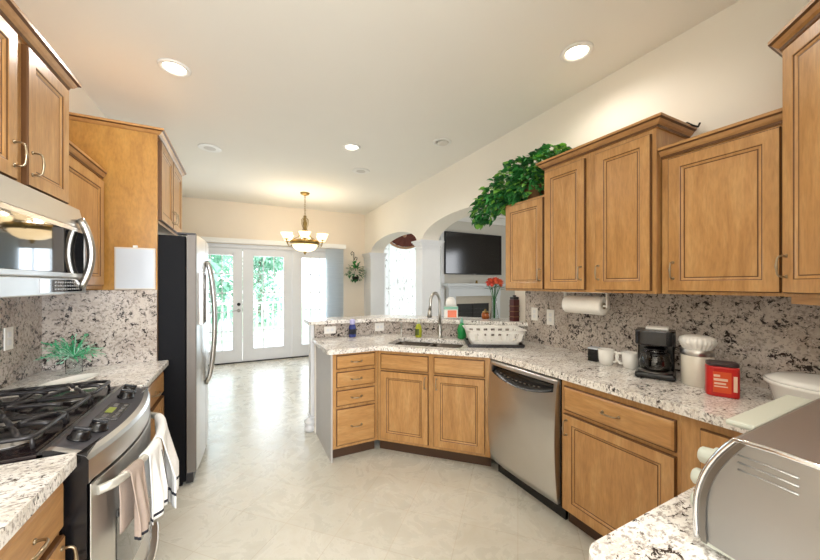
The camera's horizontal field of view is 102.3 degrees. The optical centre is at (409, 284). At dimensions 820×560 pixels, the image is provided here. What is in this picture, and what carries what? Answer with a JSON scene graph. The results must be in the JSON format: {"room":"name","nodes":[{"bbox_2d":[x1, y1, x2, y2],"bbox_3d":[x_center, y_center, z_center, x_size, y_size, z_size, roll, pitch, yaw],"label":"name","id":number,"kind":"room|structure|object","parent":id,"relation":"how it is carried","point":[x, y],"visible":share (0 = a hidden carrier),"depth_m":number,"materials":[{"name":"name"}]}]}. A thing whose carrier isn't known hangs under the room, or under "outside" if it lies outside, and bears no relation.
{"room":"kitchen","nodes":[
{"label":"kitchen","id":0,"kind":"room"},
{"bbox_2d":[68,88,105,117],"bbox_3d":[-2.039,-0.035,1.444,0.150,2.930,9.420,0,0,-27],"label":"wall","id":1,"kind":"structure","parent":0,"point":[80,102],"depth_m":2.52,"materials":[{"name":"beige paint"}]},
{"bbox_2d":[0,296,41,388],"bbox_3d":[-1.789,0.273,1.141,0.020,0.486,1.853,0,0,-27],"label":"backsplash","id":2,"kind":"structure","parent":1,"relation":"attached to","point":[24,314],"depth_m":1.79,"materials":[{"name":"stone"}]},
{"bbox_2d":[4,327,12,350],"bbox_3d":[-2.049,0.275,1.685,0.008,0.115,0.070,0,0,-27],"label":"wall outlet","id":3,"kind":"object","parent":2,"relation":"attached to","point":[8,332],"visible":1,"depth_m":1.68,"materials":[{"name":"white plastic"}]},
{"bbox_2d":[8,332,11,344],"bbox_3d":[-2.046,0.275,1.687,0.002,0.068,0.028,0,0,-27],"label":"socket","id":4,"kind":"object","parent":3,"relation":"attached to","point":[9,333],"depth_m":1.69,"materials":[{"name":"white plastic"}]},
{"bbox_2d":[0,0,81,203],"bbox_3d":[-1.595,-0.673,1.175,0.396,0.617,0.819,0,0,-27],"label":"upper cabinet","id":5,"kind":"object","parent":1,"relation":"attached to","point":[35,83],"visible":1,"depth_m":1.29,"materials":[{"name":"brown wood"}]},
{"bbox_2d":[0,174,95,297],"bbox_3d":[-1.542,-0.156,1.184,0.441,0.404,0.752,0,0,-27],"label":"microwave oven","id":6,"kind":"object","parent":5,"relation":"attached to","point":[44,240],"visible":1,"depth_m":1.23,"materials":[{"name":"silver metal"}]},
{"bbox_2d":[67,140,106,288],"bbox_3d":[-1.926,-0.351,1.774,0.346,0.752,0.633,0,0,-27],"label":"upper cabinet","id":7,"kind":"object","parent":1,"relation":"attached to","point":[86,184],"visible":0.09,"depth_m":1.92,"materials":[{"name":"brown wood"}]},
{"bbox_2d":[42,290,157,370],"bbox_3d":[-1.966,0.275,2.102,0.574,0.480,0.020,0,0,-27],"label":"backsplash","id":8,"kind":"structure","parent":1,"relation":"attached to","point":[124,323],"depth_m":2.10,"materials":[{"name":"stone"}]},
{"bbox_2d":[69,112,185,289],"bbox_3d":[-2.169,0.183,2.561,0.623,2.491,1.018,0,0,-27],"label":"upper cabinet","id":9,"kind":"object","parent":1,"relation":"attached to","point":[142,180],"visible":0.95,"depth_m":2.19,"materials":[{"name":"brown wood"}]},
{"bbox_2d":[114,245,155,289],"bbox_3d":[-1.815,-0.113,2.180,0.216,0.292,0.013,0,0,-27],"label":"whiteboard","id":10,"kind":"object","parent":9,"relation":"attached to","point":[135,267],"visible":1,"depth_m":2.17,"materials":[{"name":"white plastic"}]},
{"bbox_2d":[182,197,364,316],"bbox_3d":[-2.415,-0.035,6.450,3.710,2.930,0.150,0,0,-27],"label":"wall","id":11,"kind":"structure","parent":0,"point":[202,217],"depth_m":6.33,"materials":[{"name":"beige paint"}]},
{"bbox_2d":[208,248,241,364],"bbox_3d":[-3.461,0.378,5.869,0.858,2.065,0.106,0,0,-27],"label":"door","id":12,"kind":"structure","parent":11,"relation":"in","point":[235,354],"depth_m":6.00,"materials":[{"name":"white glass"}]},
{"bbox_2d":[199,236,292,245],"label":"vertical blind","id":13,"kind":"object","parent":11,"relation":"attached to","point":[208,239],"depth_m":5.96,"materials":[{"name":"white paint"}]},
{"bbox_2d":[208,355,308,365],"bbox_3d":[-2.710,1.420,6.298,2.625,0.020,0.135,0,0,-27],"label":"trim","id":14,"kind":"structure","parent":11,"relation":"attached to","point":[242,361],"depth_m":6.18,"materials":[{"name":"wood"}]},
{"bbox_2d":[207,243,325,252],"bbox_3d":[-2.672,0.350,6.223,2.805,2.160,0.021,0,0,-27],"label":"trim","id":15,"kind":"structure","parent":11,"relation":"attached to","point":[209,244],"depth_m":6.12,"materials":[{"name":"white wood"}]},
{"bbox_2d":[243,249,291,360],"bbox_3d":[-2.701,0.378,6.280,0.858,2.065,0.061,0,0,-27],"label":"door","id":16,"kind":"structure","parent":11,"relation":"in","point":[250,353],"depth_m":6.23,"materials":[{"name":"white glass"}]},
{"bbox_2d":[292,251,325,356],"bbox_3d":[-1.931,0.378,6.671,0.858,2.065,0.061,0,0,-27],"label":"window","id":17,"kind":"structure","parent":11,"relation":"in","point":[298,349],"depth_m":6.51,"materials":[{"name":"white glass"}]},
{"bbox_2d":[317,243,345,316],"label":"vertical blind","id":18,"kind":"object","parent":11,"relation":"attached to","point":[334,282],"depth_m":6.68,"materials":[{"name":"white paint"}]},
{"bbox_2d":[345,251,365,282],"bbox_3d":[-1.130,-0.366,6.860,0.476,0.679,0.304,0,0,-27],"label":"plant","id":19,"kind":"object","parent":11,"relation":"attached to","point":[355,279],"visible":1,"depth_m":6.84,"materials":[{"name":"green plant"}]},
{"bbox_2d":[153,356,595,559],"bbox_3d":[1.836,1.480,3.410,8.840,0.100,9.420,0,0,-27],"label":"floor","id":20,"kind":"structure","parent":0,"point":[263,487],"depth_m":2.19,"materials":[{"name":"tile"}]},
{"bbox_2d":[0,482,78,559],"bbox_3d":[-1.196,0.993,0.674,0.648,0.874,0.455,0,0,-27],"label":"base cabinet","id":21,"kind":"object","parent":20,"relation":"on","point":[39,538],"visible":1,"depth_m":0.88,"materials":[{"name":"brown wood"}]},
{"bbox_2d":[0,453,76,549],"bbox_3d":[-1.201,0.536,0.665,0.636,0.040,0.472,0,0,-27],"label":"countertop","id":22,"kind":"structure","parent":21,"relation":"on","point":[25,486],"depth_m":0.85,"materials":[{"name":"stone"}]},
{"bbox_2d":[0,380,161,559],"bbox_3d":[-1.408,0.939,1.252,0.756,0.982,0.750,0,0,-27],"label":"gas range","id":23,"kind":"object","parent":20,"relation":"on","point":[108,428],"visible":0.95,"depth_m":1.16,"materials":[{"name":"silver metal"}]},
{"bbox_2d":[0,386,117,464],"bbox_3d":[-1.505,0.514,1.202,0.537,0.022,0.750,0,0,-27],"label":"cooktop","id":24,"kind":"object","parent":23,"relation":"in","point":[14,452],"depth_m":1.18,"materials":[{"name":"black metal"}]},
{"bbox_2d":[119,459,149,539],"bbox_3d":[-0.995,0.776,1.195,0.076,0.258,0.086,0,0,-27],"label":"dish towel","id":25,"kind":"object","parent":23,"relation":"hanging from","point":[133,493],"visible":0.93,"depth_m":1.19,"materials":[{"name":"fabric"}]},
{"bbox_2d":[139,438,168,524],"bbox_3d":[-1.030,0.786,1.331,0.067,0.277,0.154,0,0,-21],"label":"dish towel","id":26,"kind":"object","parent":23,"relation":"hanging from","point":[155,468],"visible":0.81,"depth_m":1.32,"materials":[{"name":"white fabric"}]},
{"bbox_2d":[153,413,178,508],"bbox_3d":[-1.147,0.811,1.554,0.097,0.327,0.339,0,0,-37],"label":"dish towel","id":27,"kind":"object","parent":23,"relation":"hanging from","point":[171,459],"visible":0.64,"depth_m":1.50,"materials":[{"name":"white fabric"}]},
{"bbox_2d":[148,372,163,452],"bbox_3d":[-1.790,0.993,1.845,0.648,0.874,0.640,0,0,-27],"label":"base cabinet","id":28,"kind":"object","parent":20,"relation":"on","point":[156,388],"visible":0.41,"depth_m":2.04,"materials":[{"name":"brown wood"}]},
{"bbox_2d":[0,360,168,398],"bbox_3d":[-1.797,0.536,1.840,0.636,0.040,0.642,0,0,-27],"label":"countertop","id":29,"kind":"structure","parent":28,"relation":"on","point":[142,374],"depth_m":1.90,"materials":[{"name":"stone"}]},
{"bbox_2d":[36,372,99,386],"bbox_3d":[-1.768,0.505,1.716,0.147,0.022,0.287,0,0,3],"label":"spoon rest","id":30,"kind":"object","parent":29,"relation":"on","point":[85,377],"visible":0.62,"depth_m":1.75,"materials":[{"name":"white ceramic"}]},
{"bbox_2d":[34,334,103,373],"bbox_3d":[-1.952,0.406,1.904,0.276,0.223,0.279,0,0,-27],"label":"spiky plant","id":31,"kind":"object","parent":29,"relation":"on","point":[71,352],"visible":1,"depth_m":1.91,"materials":[{"name":"green plant"}]},
{"bbox_2d":[158,232,217,485],"bbox_3d":[-2.032,0.530,2.623,0.870,1.800,0.905,0,0,-27],"label":"refrigerator","id":32,"kind":"object","parent":20,"relation":"on","point":[184,267],"visible":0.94,"depth_m":2.35,"materials":[{"name":"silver metal"}]},
{"bbox_2d":[316,346,376,462],"bbox_3d":[-0.579,0.993,2.974,0.396,0.874,0.643,0,0,-27],"label":"base cabinet","id":33,"kind":"object","parent":20,"relation":"on","point":[346,384],"visible":0.99,"depth_m":2.74,"materials":[{"name":"brown wood"}]},
{"bbox_2d":[377,350,490,466],"bbox_3d":[0.237,0.993,2.893,0.945,0.874,0.558,0,0,18],"label":"base cabinet","id":34,"kind":"object","parent":20,"relation":"on","point":[432,405],"visible":0.97,"depth_m":2.67,"materials":[{"name":"brown wood"}]},
{"bbox_2d":[443,283,505,317],"bbox_3d":[1.614,0.700,7.737,1.720,1.460,0.500,0,0,-27],"label":"fireplace","id":35,"kind":"object","parent":20,"relation":"on","point":[471,299],"visible":0.51,"depth_m":7.86,"materials":[{"name":"stone"}]},
{"bbox_2d":[488,359,567,519],"bbox_3d":[0.999,0.996,2.363,0.640,0.868,0.603,0,0,-27],"label":"dishwasher","id":36,"kind":"object","parent":20,"relation":"on","point":[525,405],"visible":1,"depth_m":2.15,"materials":[{"name":"silver metal"}]},
{"bbox_2d":[562,380,681,539],"bbox_3d":[1.294,0.993,1.828,0.678,0.874,0.600,0,0,-27],"label":"base cabinet","id":37,"kind":"object","parent":20,"relation":"on","point":[622,457],"visible":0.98,"depth_m":1.68,"materials":[{"name":"brown wood"}]},
{"bbox_2d":[682,416,742,492],"bbox_3d":[1.518,0.993,1.428,0.640,0.874,0.315,0,0,-27],"label":"base cabinet","id":38,"kind":"object","parent":20,"relation":"on","point":[696,434],"visible":0.08,"depth_m":1.39,"materials":[{"name":"brown wood"}]},
{"bbox_3d":[0.958,0.993,0.631,1.040,0.874,0.658,0,0,-27],"label":"base cabinet","id":39,"kind":"object","parent":20,"relation":"on","visible":0},
{"bbox_2d":[312,333,772,559],"bbox_3d":[0.616,0.536,2.015,1.753,0.040,3.453,0,0,-27],"label":"countertop","id":40,"kind":"structure","parent":39,"relation":"on","point":[665,532],"depth_m":1.56,"materials":[{"name":"stone"}]},
{"bbox_2d":[349,319,355,337],"bbox_3d":[-0.567,0.428,3.250,0.074,0.176,0.074,0,0,-27],"label":"soap bottle","id":41,"kind":"object","parent":40,"relation":"on","point":[352,327],"visible":1,"depth_m":3.22,"materials":[{"name":"blue plastic"}]},
{"bbox_2d":[398,319,402,336],"bbox_3d":[-0.099,0.427,3.265,0.039,0.178,0.082,0,0,37],"label":"soap dispenser","id":42,"kind":"object","parent":40,"relation":"on","point":[401,322],"visible":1,"depth_m":3.27,"materials":[{"name":"silver metal"}]},
{"bbox_2d":[415,319,421,337],"bbox_3d":[0.082,0.425,3.236,0.070,0.181,0.068,0,0,-27],"label":"soap bottle","id":43,"kind":"object","parent":40,"relation":"on","point":[418,330],"visible":1,"depth_m":3.21,"materials":[{"name":"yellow plastic"}]},
{"bbox_2d":[395,342,462,347],"bbox_3d":[0.160,0.634,2.959,0.666,0.152,0.402,0,0,18],"label":"sink","id":44,"kind":"object","parent":40,"relation":"in","point":[398,343],"visible":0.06,"depth_m":3.13,"materials":[{"name":"metal"}]},
{"bbox_2d":[427,292,448,337],"bbox_3d":[0.252,0.291,3.165,0.244,0.449,0.100,0,0,-31],"label":"kitchen faucet","id":45,"kind":"object","parent":40,"relation":"on","point":[429,314],"visible":1,"depth_m":3.19,"materials":[{"name":"silver metal"}]},
{"bbox_2d":[457,318,465,338],"bbox_3d":[0.493,0.415,3.139,0.088,0.201,0.088,0,0,-27],"label":"soap bottle","id":46,"kind":"object","parent":40,"relation":"on","point":[461,334],"visible":0.89,"depth_m":3.11,"materials":[{"name":"green plastic"}]},
{"bbox_2d":[462,325,526,347],"bbox_3d":[0.715,0.444,2.857,0.491,0.144,0.371,0,0,3],"label":"dish rack","id":47,"kind":"object","parent":40,"relation":"on","point":[476,338],"visible":1,"depth_m":2.71,"materials":[{"name":"white plastic"}]},
{"bbox_2d":[464,338,524,347],"bbox_3d":[0.715,0.503,2.857,0.460,0.026,0.330,0,0,3],"label":"drip tray","id":48,"kind":"object","parent":40,"relation":"on","point":[481,344],"depth_m":2.71,"materials":[{"name":"black plastic"}]},
{"bbox_2d":[588,346,601,361],"bbox_3d":[1.252,0.470,2.239,0.072,0.092,0.062,0,0,-37],"label":"box","id":49,"kind":"object","parent":40,"relation":"on","point":[592,350],"visible":0.81,"depth_m":2.22,"materials":[{"name":"black ceramic"}]},
{"bbox_2d":[598,348,618,364],"bbox_3d":[1.272,0.467,2.131,0.092,0.098,0.115,0,0,4],"label":"coffee mug","id":50,"kind":"object","parent":40,"relation":"on","point":[605,355],"visible":1,"depth_m":2.11,"materials":[{"name":"white ceramic"}]},
{"bbox_2d":[615,351,637,368],"bbox_3d":[1.352,0.467,2.041,0.115,0.098,0.092,0,0,-7],"label":"coffee mug","id":51,"kind":"object","parent":40,"relation":"on","point":[629,358],"visible":0.91,"depth_m":2.02,"materials":[{"name":"white ceramic"}]},
{"bbox_2d":[635,325,675,381],"bbox_3d":[1.374,0.378,1.849,0.180,0.276,0.239,0,0,39],"label":"coffee maker","id":52,"kind":"object","parent":40,"relation":"on","point":[656,345],"visible":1,"depth_m":1.80,"materials":[{"name":"black plastic"}]},
{"bbox_2d":[635,327,675,347],"bbox_3d":[1.368,0.297,1.841,0.180,0.093,0.150,0,0,39],"label":"basket","id":53,"kind":"object","parent":52,"relation":"on","point":[648,337],"depth_m":1.80,"materials":[{"name":"black plastic"}]},
{"bbox_2d":[678,334,717,387],"bbox_3d":[1.482,0.389,1.703,0.155,0.254,0.155,0,0,-27],"label":"canister","id":54,"kind":"object","parent":40,"relation":"on","point":[695,349],"visible":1,"depth_m":1.66,"materials":[{"name":"ceramic"}]},
{"bbox_2d":[705,359,739,398],"bbox_3d":[1.455,0.438,1.539,0.116,0.156,0.082,0,0,35],"label":"can","id":55,"kind":"object","parent":40,"relation":"on","point":[722,378],"visible":1,"depth_m":1.51,"materials":[{"name":"red plastic"}]},
{"bbox_2d":[690,395,819,559],"bbox_3d":[0.885,0.393,0.641,0.676,0.247,0.392,0,0,-27],"label":"toaster oven","id":56,"kind":"object","parent":40,"relation":"on","point":[756,495],"visible":1,"depth_m":0.58,"materials":[{"name":"metal"}]},
{"bbox_2d":[737,469,798,495],"bbox_3d":[0.596,0.329,0.552,0.003,0.003,0.076,0,0,-18],"label":"vent","id":57,"kind":"object","parent":56,"relation":"attached to","point":[773,484],"depth_m":0.55,"materials":[{"name":"metal"}]},
{"bbox_2d":[737,461,798,487],"bbox_3d":[0.596,0.316,0.552,0.003,0.003,0.076,0,0,-18],"label":"vent","id":58,"kind":"object","parent":56,"relation":"attached to","point":[765,473],"depth_m":0.55,"materials":[{"name":"metal"}]},
{"bbox_2d":[737,454,798,479],"bbox_3d":[0.596,0.303,0.552,0.003,0.003,0.076,0,0,-18],"label":"vent","id":59,"kind":"object","parent":56,"relation":"attached to","point":[770,467],"depth_m":0.55,"materials":[{"name":"metal"}]},
{"bbox_2d":[763,371,819,400],"bbox_3d":[1.704,0.446,1.288,0.339,0.140,0.450,0,0,-37],"label":"casserole dish","id":60,"kind":"object","parent":40,"relation":"on","point":[806,385],"visible":0.68,"depth_m":1.34,"materials":[{"name":"white ceramic"}]},
{"bbox_2d":[13,0,739,214],"bbox_3d":[-0.500,-1.560,2.224,3.600,0.120,9.420,0,0,-27],"label":"ceiling","id":61,"kind":"structure","parent":0,"point":[281,87],"depth_m":2.31,"materials":[{"name":"white paint"}]},
{"bbox_2d":[157,58,190,76],"bbox_3d":[-1.628,-1.494,2.280,0.196,0.011,0.196,0,0,-27],"label":"recessed light","id":62,"kind":"object","parent":61,"relation":"in","point":[170,66],"visible":1,"depth_m":2.27,"materials":[{"name":"white paint"}]},
{"bbox_2d":[197,143,221,152],"bbox_3d":[-2.195,-1.495,3.619,0.230,0.008,0.230,0,0,-27],"label":"ceiling speaker","id":63,"kind":"object","parent":61,"relation":"attached to","point":[206,147],"visible":1,"depth_m":3.61,"materials":[{"name":"white paint"}]},
{"bbox_2d":[203,146,215,150],"bbox_3d":[-2.195,-1.492,3.619,0.200,0.003,0.200,0,0,-27],"label":"grille","id":64,"kind":"object","parent":63,"relation":"attached to","point":[206,148],"depth_m":3.62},
{"bbox_2d":[280,192,327,253],"bbox_3d":[-1.718,-0.995,5.397,0.779,1.010,0.808,0,0,-27],"label":"chandelier","id":65,"kind":"object","parent":61,"relation":"hanging from","point":[304,244],"visible":1,"depth_m":5.27,"materials":[{"name":"gold metal"}]},
{"bbox_2d":[343,143,360,150],"bbox_3d":[-0.634,-1.494,3.592,0.196,0.011,0.196,0,0,-27],"label":"recessed light","id":66,"kind":"object","parent":61,"relation":"in","point":[348,146],"visible":1,"depth_m":3.58,"materials":[{"name":"white paint"}]},
{"bbox_2d":[352,168,369,173],"bbox_3d":[-0.647,-1.495,4.348,0.230,0.008,0.230,0,0,-27],"label":"ceiling speaker","id":67,"kind":"object","parent":61,"relation":"attached to","point":[355,170],"visible":1,"depth_m":4.33,"materials":[{"name":"white paint"}]},
{"bbox_2d":[433,138,450,146],"bbox_3d":[0.338,-1.488,3.468,0.196,0.023,0.196,0,0,-27],"label":"recessed light","id":68,"kind":"object","parent":61,"relation":"in","point":[441,142],"visible":1,"depth_m":3.44,"materials":[{"name":"white paint"}]},
{"bbox_2d":[560,41,593,62],"bbox_3d":[1.074,-1.494,2.126,0.196,0.011,0.196,0,0,-27],"label":"recessed light","id":69,"kind":"object","parent":61,"relation":"in","point":[577,51],"visible":1,"depth_m":2.12,"materials":[{"name":"white paint"}]},
{"bbox_2d":[313,325,492,432],"bbox_3d":[0.049,0.906,3.386,2.036,1.047,0.490,0,0,3],"label":"wall","id":70,"kind":"structure","parent":0,"point":[314,424],"depth_m":3.19,"materials":[{"name":"white paint"}]},
{"bbox_2d":[304,325,313,432],"bbox_3d":[-0.980,0.906,3.225,0.110,1.048,0.130,0,0,-27],"label":"trim","id":71,"kind":"structure","parent":70,"relation":"attached to","point":[309,421],"depth_m":3.19,"materials":[{"name":"white wood"}]},
{"bbox_2d":[304,315,527,326],"bbox_3d":[0.078,0.363,3.417,2.306,0.037,0.727,0,0,3],"label":"bar","id":72,"kind":"object","parent":70,"relation":"on","point":[371,318],"visible":0.82,"depth_m":3.28,"materials":[{"name":"stone"}]},
{"bbox_2d":[444,297,457,318],"bbox_3d":[0.418,0.235,3.386,0.143,0.220,0.083,0,0,3],"label":"bottle","id":73,"kind":"object","parent":72,"relation":"on","point":[450,310],"visible":1,"depth_m":3.35,"materials":[{"name":"white plastic"}]},
{"bbox_2d":[481,309,489,318],"bbox_3d":[0.763,0.296,3.336,0.080,0.098,0.079,0,0,-27],"label":"jar","id":74,"kind":"object","parent":72,"relation":"on","point":[485,314],"visible":0.98,"depth_m":3.31,"materials":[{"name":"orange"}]},
{"bbox_2d":[485,277,503,319],"bbox_3d":[0.844,0.132,3.292,0.217,0.427,0.210,0,0,-27],"label":"flower vase","id":75,"kind":"object","parent":72,"relation":"on","point":[494,281],"visible":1,"depth_m":3.27,"materials":[{"name":"clear glass"}]},
{"bbox_2d":[509,295,519,320],"bbox_3d":[0.988,0.222,3.125,0.070,0.245,0.070,0,0,-27],"label":"bottle","id":76,"kind":"object","parent":72,"relation":"on","point":[514,311],"visible":0.99,"depth_m":3.10,"materials":[{"name":"brown glass"}]},
{"bbox_2d":[315,321,523,339],"bbox_3d":[0.079,0.449,3.313,1.986,0.133,0.378,0,0,3],"label":"backsplash","id":77,"kind":"structure","parent":70,"relation":"attached to","point":[363,328],"depth_m":3.35,"materials":[{"name":"stone"}]},
{"bbox_2d":[324,326,335,333],"bbox_3d":[-0.785,0.445,3.238,0.115,0.070,0.008,0,0,-27],"label":"wall outlet","id":78,"kind":"object","parent":77,"relation":"attached to","point":[331,329],"visible":1,"depth_m":3.24,"materials":[{"name":"white plastic"}]},
{"bbox_2d":[375,323,383,330],"bbox_3d":[-0.321,0.445,3.473,0.100,0.085,0.008,0,0,-27],"label":"wall outlet","id":79,"kind":"object","parent":77,"relation":"attached to","point":[378,326],"visible":1,"depth_m":3.47,"materials":[{"name":"white plastic"}]},
{"bbox_2d":[444,213,514,317],"bbox_3d":[1.728,-0.244,8.232,2.270,3.349,0.279,0,0,-27],"label":"wall","id":80,"kind":"structure","parent":0,"point":[459,226],"depth_m":8.16,"materials":[{"name":"white paint"}]},
{"bbox_2d":[439,232,443,315],"bbox_3d":[0.670,0.040,7.661,0.128,2.780,0.338,0,0,-27],"label":"trim","id":81,"kind":"structure","parent":80,"relation":"attached to","point":[441,238],"depth_m":7.54,"materials":[{"name":"white paint"}]},
{"bbox_2d":[444,231,501,274],"bbox_3d":[1.537,-0.733,7.934,1.680,0.985,0.075,0,0,-27],"label":"television","id":82,"kind":"object","parent":80,"relation":"attached to","point":[464,253],"visible":1,"depth_m":7.87,"materials":[{"name":"black plastic"}]},
{"bbox_2d":[458,213,505,225],"bbox_3d":[1.757,-1.610,8.173,2.530,0.220,0.408,0,0,-27],"label":"ceiling","id":83,"kind":"structure","parent":80,"relation":"attached to","point":[500,220],"depth_m":8.21,"materials":[{"name":"white paint"}]},
{"bbox_2d":[467,143,571,229],"bbox_3d":[0.919,-0.829,2.887,0.392,0.576,1.067,0,0,-27],"label":"ivy plant","id":84,"kind":"object","parent":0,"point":[518,187],"visible":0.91,"depth_m":2.78,"materials":[{"name":"plant"}]},
{"bbox_2d":[524,184,543,198],"bbox_3d":[1.053,-0.735,2.698,0.240,0.110,0.240,0,0,-27],"label":"basket","id":85,"kind":"object","parent":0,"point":[531,190],"depth_m":2.61,"materials":[{"name":"wicker"}]},
{"bbox_2d":[365,0,810,339],"bbox_3d":[0.728,-0.035,4.047,0.280,2.930,6.980,0,0,-27],"label":"wall","id":86,"kind":"structure","parent":0,"point":[722,71],"depth_m":2.14,"materials":[{"name":"beige paint"}]},
{"bbox_2d":[362,252,387,315],"bbox_3d":[-0.746,0.390,6.953,0.404,2.080,0.460,0,0,-27],"label":"column","id":87,"kind":"structure","parent":86,"relation":"attached to","point":[374,263],"depth_m":6.81,"materials":[{"name":"white paint"}]},
{"bbox_2d":[384,243,415,314],"bbox_3d":[-0.061,0.140,7.370,1.200,2.460,0.059,0,0,-27],"label":"sheer curtain","id":88,"kind":"object","parent":86,"relation":"hanging from","point":[400,264],"visible":0.29,"depth_m":7.30,"materials":[{"name":"white fabric"}]},
{"bbox_2d":[390,234,415,248],"bbox_3d":[-0.119,-1.000,7.220,0.920,0.440,0.065,0,0,-27],"label":"swag","id":89,"kind":"object","parent":86,"relation":"attached to","point":[403,242],"visible":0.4,"depth_m":7.23},
{"bbox_2d":[411,239,444,315],"bbox_3d":[0.266,0.390,4.957,0.404,2.080,0.304,0,0,-27],"label":"column","id":90,"kind":"structure","parent":86,"relation":"attached to","point":[427,251],"depth_m":4.87,"materials":[{"name":"white paint"}]},
{"bbox_2d":[506,195,544,290],"bbox_3d":[1.035,-0.315,2.720,0.363,0.730,0.425,0,0,-27],"label":"upper cabinet","id":91,"kind":"object","parent":86,"relation":"attached to","point":[524,219],"visible":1,"depth_m":2.64,"materials":[{"name":"brown wood"}]},
{"bbox_2d":[536,112,696,293],"bbox_3d":[1.293,-0.428,2.187,0.390,0.957,0.833,0,0,-27],"label":"upper cabinet","id":92,"kind":"object","parent":86,"relation":"attached to","point":[603,195],"visible":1,"depth_m":2.01,"materials":[{"name":"brown wood"}]},
{"bbox_2d":[562,292,609,314],"bbox_3d":[1.232,0.128,2.324,0.125,0.155,0.340,0,0,-27],"label":"paper towel roll","id":93,"kind":"object","parent":92,"relation":"attached to","point":[594,305],"visible":0.88,"depth_m":2.26,"materials":[{"name":"paper"}]},
{"bbox_2d":[685,122,700,127],"bbox_3d":[1.590,-0.909,1.870,0.136,0.029,0.012,0,0,-11],"label":"loose wire","id":94,"kind":"object","parent":92,"relation":"on","point":[693,125],"visible":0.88,"depth_m":1.87,"materials":[{"name":"black"}]},
{"bbox_2d":[525,291,819,388],"bbox_3d":[1.615,0.284,1.962,0.020,0.464,2.411,0,0,-27],"label":"backsplash","id":95,"kind":"structure","parent":86,"relation":"attached to","point":[761,334],"depth_m":1.83,"materials":[{"name":"stone"}]},
{"bbox_2d":[531,307,537,320],"bbox_3d":[1.106,0.260,2.933,0.008,0.115,0.070,0,0,-27],"label":"light switch","id":96,"kind":"object","parent":95,"relation":"attached to","point":[534,311],"visible":1,"depth_m":2.93,"materials":[{"name":"white plastic"}]},
{"bbox_2d":[547,309,553,324],"bbox_3d":[1.183,0.275,2.781,0.008,0.130,0.075,0,0,-27],"label":"wall outlet","id":97,"kind":"object","parent":95,"relation":"attached to","point":[550,313],"visible":1,"depth_m":2.78,"materials":[{"name":"white plastic"}]},
{"bbox_2d":[658,108,783,295],"bbox_3d":[1.587,-0.344,1.651,0.350,0.787,0.462,0,0,-27],"label":"upper cabinet","id":98,"kind":"object","parent":86,"relation":"attached to","point":[722,187],"visible":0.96,"depth_m":1.55,"materials":[{"name":"brown wood"}]},
{"bbox_3d":[2.767,-0.035,-0.116,0.150,2.930,2.290,0,0,-27],"label":"wall","id":99,"kind":"structure","parent":0,"visible":0},
{"bbox_2d":[768,0,819,305],"bbox_3d":[1.696,-0.477,1.060,0.692,1.110,0.773,0,0,-27],"label":"upper cabinet","id":100,"kind":"object","parent":99,"relation":"attached to","point":[797,42],"visible":1,"depth_m":1.28,"materials":[{"name":"brown wood"}]},
{"label":"outside","id":101,"kind":"structure","parent":0,"visible":0},
{"bbox_2d":[208,337,308,359],"bbox_3d":[-1.956,1.540,8.276,20.000,0.100,2.670,0,0,-27],"label":"deck","id":102,"kind":"object","parent":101,"point":[226,346],"depth_m":8.22,"materials":[{"name":"white wood"}]},
{"bbox_2d":[208,299,325,340],"bbox_3d":[-3.361,0.940,8.835,10.000,1.100,0.100,0,0,-27],"label":"deck railing","id":103,"kind":"object","parent":102,"relation":"on","point":[303,302],"visible":0.16,"depth_m":8.64,"materials":[{"name":"white wood"}]},
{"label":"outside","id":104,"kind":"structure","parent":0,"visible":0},
{"bbox_2d":[208,299,325,343],"bbox_3d":[-13.515,2.680,32.166,85.000,0.100,50.400,0,0,-27],"label":"lawn","id":105,"kind":"structure","parent":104,"point":[315,303],"depth_m":21.79,"materials":[{"name":"plant"}]},
{"bbox_2d":[208,249,253,324],"bbox_3d":[-8.210,-1.167,12.563,4.088,7.601,3.907,0,0,-23],"label":"tree","id":106,"kind":"object","parent":105,"relation":"on","point":[216,260],"visible":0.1,"depth_m":13.15,"materials":[{"name":"green plant"}]},
{"bbox_2d":[231,256,282,324],"bbox_3d":[-10.002,-1.077,22.434,3.800,7.772,4.552,0,0,-27],"label":"tree","id":107,"kind":"object","parent":105,"relation":"on","point":[257,260],"visible":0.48,"depth_m":22.00,"materials":[{"name":"green plant"}]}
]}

